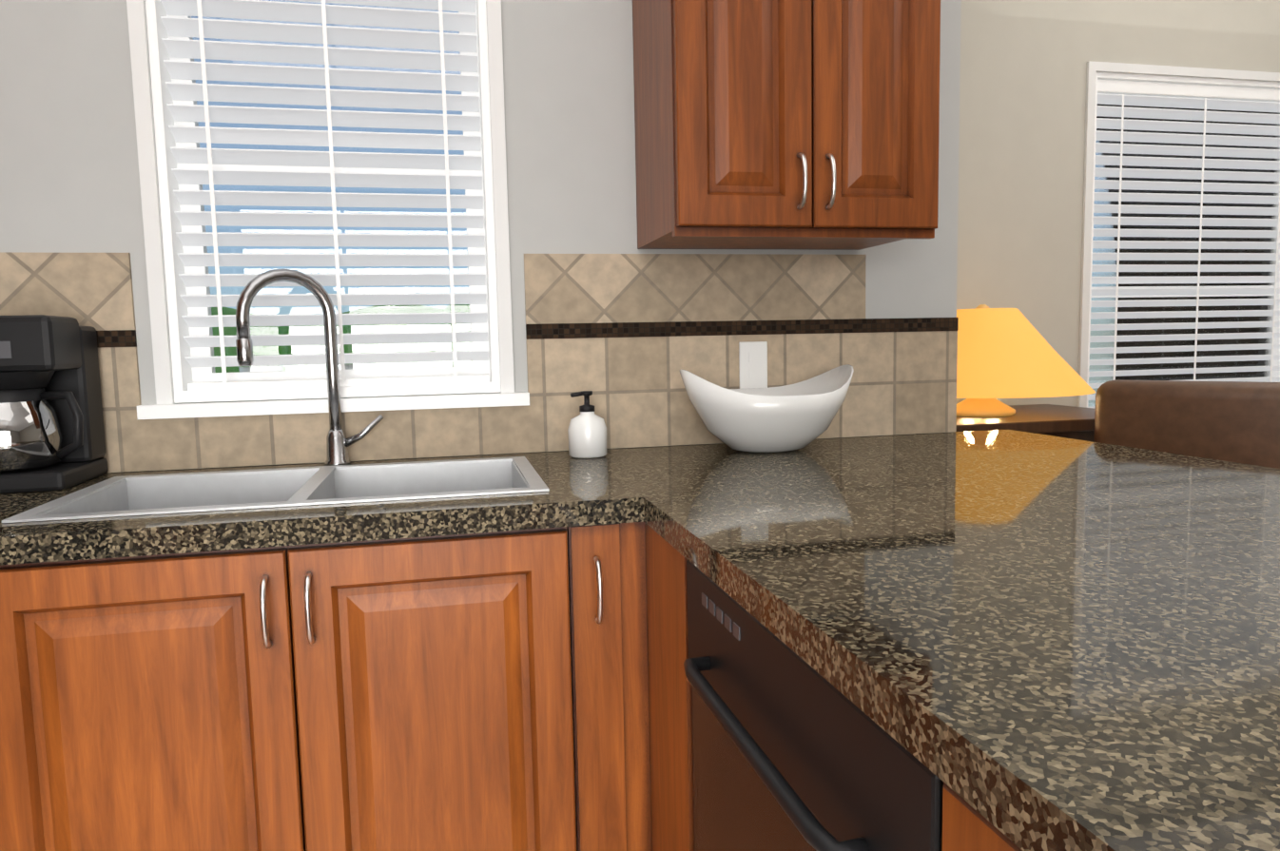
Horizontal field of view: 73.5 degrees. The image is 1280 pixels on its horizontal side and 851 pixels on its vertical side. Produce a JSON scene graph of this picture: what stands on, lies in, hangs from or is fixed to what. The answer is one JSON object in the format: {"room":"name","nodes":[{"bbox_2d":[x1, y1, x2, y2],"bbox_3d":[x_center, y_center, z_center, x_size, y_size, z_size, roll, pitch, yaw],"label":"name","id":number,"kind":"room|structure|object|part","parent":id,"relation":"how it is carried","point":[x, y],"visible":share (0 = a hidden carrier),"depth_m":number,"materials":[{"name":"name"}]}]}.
{"room":"kitchen","nodes":[
{"label":"kitchen","id":0,"kind":"room"},
{"bbox_2d":[0,0,961,472],"bbox_3d":[-0.611,-0.377,1.903,2.866,2.740,0.120,-2,6,-13],"label":"wall","id":1,"kind":"structure","parent":0,"point":[68,169],"depth_m":1.89,"materials":[{"name":"paint"}]},
{"bbox_2d":[126,0,529,419],"bbox_3d":[-0.683,-0.571,1.941,0.798,1.105,0.320,-2,6,-13],"label":"kitchen window","id":2,"kind":"structure","parent":1,"relation":"in","point":[185,165],"depth_m":1.85,"materials":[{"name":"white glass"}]},
{"bbox_2d":[225,326,289,371],"bbox_3d":[-0.893,-0.149,2.009,0.136,0.170,0.131,-2,6,-13],"label":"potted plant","id":3,"kind":"object","parent":2,"relation":"on","point":[256,351],"depth_m":1.97,"materials":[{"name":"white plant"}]},
{"bbox_2d":[317,324,382,369],"bbox_3d":[-0.691,-0.157,2.053,0.157,0.170,0.117,-2,6,-13],"label":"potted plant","id":4,"kind":"object","parent":2,"relation":"on","point":[376,349],"depth_m":2.02,"materials":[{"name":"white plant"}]},
{"bbox_2d":[0,252,958,472],"bbox_3d":[-0.587,-0.147,1.862,2.854,0.447,0.010,-2,6,-13],"label":"tile backsplash","id":5,"kind":"structure","parent":1,"relation":"attached to","point":[625,339],"depth_m":1.97,"materials":[{"name":"beige tile"}]},
{"bbox_2d":[738,341,767,388],"bbox_3d":[0.271,-0.143,2.050,0.070,0.114,0.006,-2,6,-13],"label":"electrical outlet plate","id":6,"kind":"object","parent":5,"relation":"attached to","point":[753,363],"visible":1,"depth_m":2.05,"materials":[{"name":"white plastic"}]},
{"bbox_2d":[632,0,940,250],"bbox_3d":[0.300,-0.801,1.811,0.668,0.827,0.385,-2,6,-13],"label":"upper cabinet","id":7,"kind":"object","parent":1,"relation":"attached to","point":[810,125],"visible":1,"depth_m":1.68,"materials":[{"name":"brown wood"}]},
{"bbox_2d":[956,0,1279,407],"bbox_3d":[2.020,-0.561,3.240,3.104,2.740,0.120,-2,6,-13],"label":"wall","id":8,"kind":"structure","parent":0,"point":[1022,89],"depth_m":3.01,"materials":[{"name":"paint"}]},
{"bbox_2d":[1077,60,1279,407],"bbox_3d":[2.080,-0.524,3.251,1.041,1.563,0.132,-2,6,-13],"label":"dining room window","id":9,"kind":"structure","parent":8,"relation":"in","point":[1186,170],"depth_m":3.21,"materials":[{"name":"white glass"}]},
{"bbox_3d":[1.452,1.204,-0.164,6.090,0.100,6.790,-2,6,-13],"label":"floor","id":10,"kind":"structure","parent":0,"visible":0},
{"bbox_2d":[0,522,652,850],"bbox_3d":[-0.507,0.584,1.605,0.978,0.880,0.672,-2,6,-13],"label":"base cabinet","id":11,"kind":"object","parent":10,"relation":"on","point":[407,694],"depth_m":1.29,"materials":[{"name":"brown wood"}]},
{"bbox_3d":[-0.099,0.566,1.696,0.141,0.880,0.672,-2,6,-13],"label":"base cabinet filler","id":12,"kind":"part","parent":11,"relation":"part of","materials":[{"name":"brown wood"}]},
{"bbox_2d":[644,523,694,850],"bbox_3d":[0.475,0.581,1.419,0.886,0.880,1.468,-2,6,-13],"label":"base cabinet","id":13,"kind":"object","parent":10,"relation":"on","point":[670,744],"visible":0.02,"depth_m":1.28,"materials":[{"name":"brown wood"}]},
{"bbox_2d":[0,429,1190,565],"bbox_3d":[-0.438,0.122,1.585,3.018,0.040,0.658,-2,6,-13],"label":"countertop","id":14,"kind":"structure","parent":13,"relation":"on","point":[598,491],"depth_m":1.39,"materials":[{"name":"stone"}]},
{"bbox_2d":[0,314,107,493],"bbox_3d":[-1.151,-0.044,1.607,0.230,0.315,0.233,-2,6,-13],"label":"coffee maker","id":15,"kind":"object","parent":14,"relation":"on","point":[51,429],"visible":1,"depth_m":1.55,"materials":[{"name":"black plastic"}]},
{"bbox_2d":[1,456,549,523],"bbox_3d":[-0.591,0.201,1.569,0.804,0.198,0.444,-2,6,-13],"label":"sink basin","id":16,"kind":"object","parent":14,"relation":"in","point":[127,495],"visible":0.1,"depth_m":1.70,"materials":[{"name":"metal"}]},
{"bbox_2d":[235,268,383,465],"bbox_3d":[-0.672,-0.116,1.760,0.267,0.408,0.115,-2,6,-13],"label":"faucet","id":17,"kind":"object","parent":14,"relation":"on","point":[338,442],"visible":1,"depth_m":1.78,"materials":[{"name":"silver metal"}]},
{"bbox_2d":[567,390,607,458],"bbox_3d":[-0.114,-0.004,1.865,0.086,0.142,0.086,-2,6,-13],"label":"soap dispenser","id":18,"kind":"object","parent":14,"relation":"on","point":[587,431],"visible":1,"depth_m":1.84,"materials":[{"name":"white ceramic"}]},
{"bbox_2d":[678,364,853,452],"bbox_3d":[0.283,-0.037,1.902,0.402,0.185,0.313,-2,6,-13],"label":"bowl","id":19,"kind":"object","parent":14,"relation":"on","point":[797,416],"visible":1,"depth_m":1.80,"materials":[{"name":"ceramic"}]},
{"bbox_2d":[635,456,1279,850],"bbox_3d":[0.815,0.213,0.352,1.125,0.040,2.310,-2,6,-13],"label":"countertop","id":20,"kind":"structure","parent":13,"relation":"on","point":[1023,641],"depth_m":0.74,"materials":[{"name":"stone"}]},
{"bbox_2d":[683,560,943,850],"bbox_3d":[0.420,0.626,0.969,0.654,0.878,0.610,-2,6,-13],"label":"dishwasher","id":21,"kind":"object","parent":10,"relation":"on","point":[792,750],"visible":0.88,"depth_m":0.83,"materials":[{"name":"black plastic"}]},
{"bbox_2d":[942,782,1022,850],"bbox_3d":[0.679,0.674,0.407,0.904,0.880,0.596,-2,6,-13],"label":"base cabinet","id":22,"kind":"object","parent":10,"relation":"on","point":[966,826],"visible":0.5,"depth_m":0.53,"materials":[{"name":"brown wood"}]},
{"bbox_2d":[955,404,1094,442],"bbox_3d":[1.133,0.420,2.740,0.774,0.920,0.530,-2,6,-13],"label":"console table","id":23,"kind":"object","parent":10,"relation":"on","point":[1073,422],"visible":0.15,"depth_m":2.48,"materials":[{"name":"brown wood"}]},
{"bbox_2d":[956,304,1095,417],"bbox_3d":[1.057,-0.203,2.650,0.630,0.340,0.630,-2,6,-13],"label":"table lamp","id":24,"kind":"object","parent":23,"relation":"on","point":[1007,353],"visible":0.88,"depth_m":2.46,"materials":[{"name":"fabric"}]},
{"bbox_2d":[1093,379,1279,468],"bbox_3d":[1.331,0.414,2.157,0.480,1.035,0.480,-7,8,-44],"label":"sofa","id":25,"kind":"object","parent":10,"relation":"on","point":[1235,421],"visible":0.17,"depth_m":2.21,"materials":[{"name":"brown leather"}]},
{"label":"outside","id":26,"kind":"structure","parent":0,"visible":0},
{"bbox_2d":[211,304,471,372],"bbox_3d":[-1.518,-0.245,5.986,7.974,1.737,2.900,-2,6,-13],"label":"hedge","id":27,"kind":"object","parent":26,"point":[389,328],"depth_m":5.16,"materials":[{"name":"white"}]}
]}

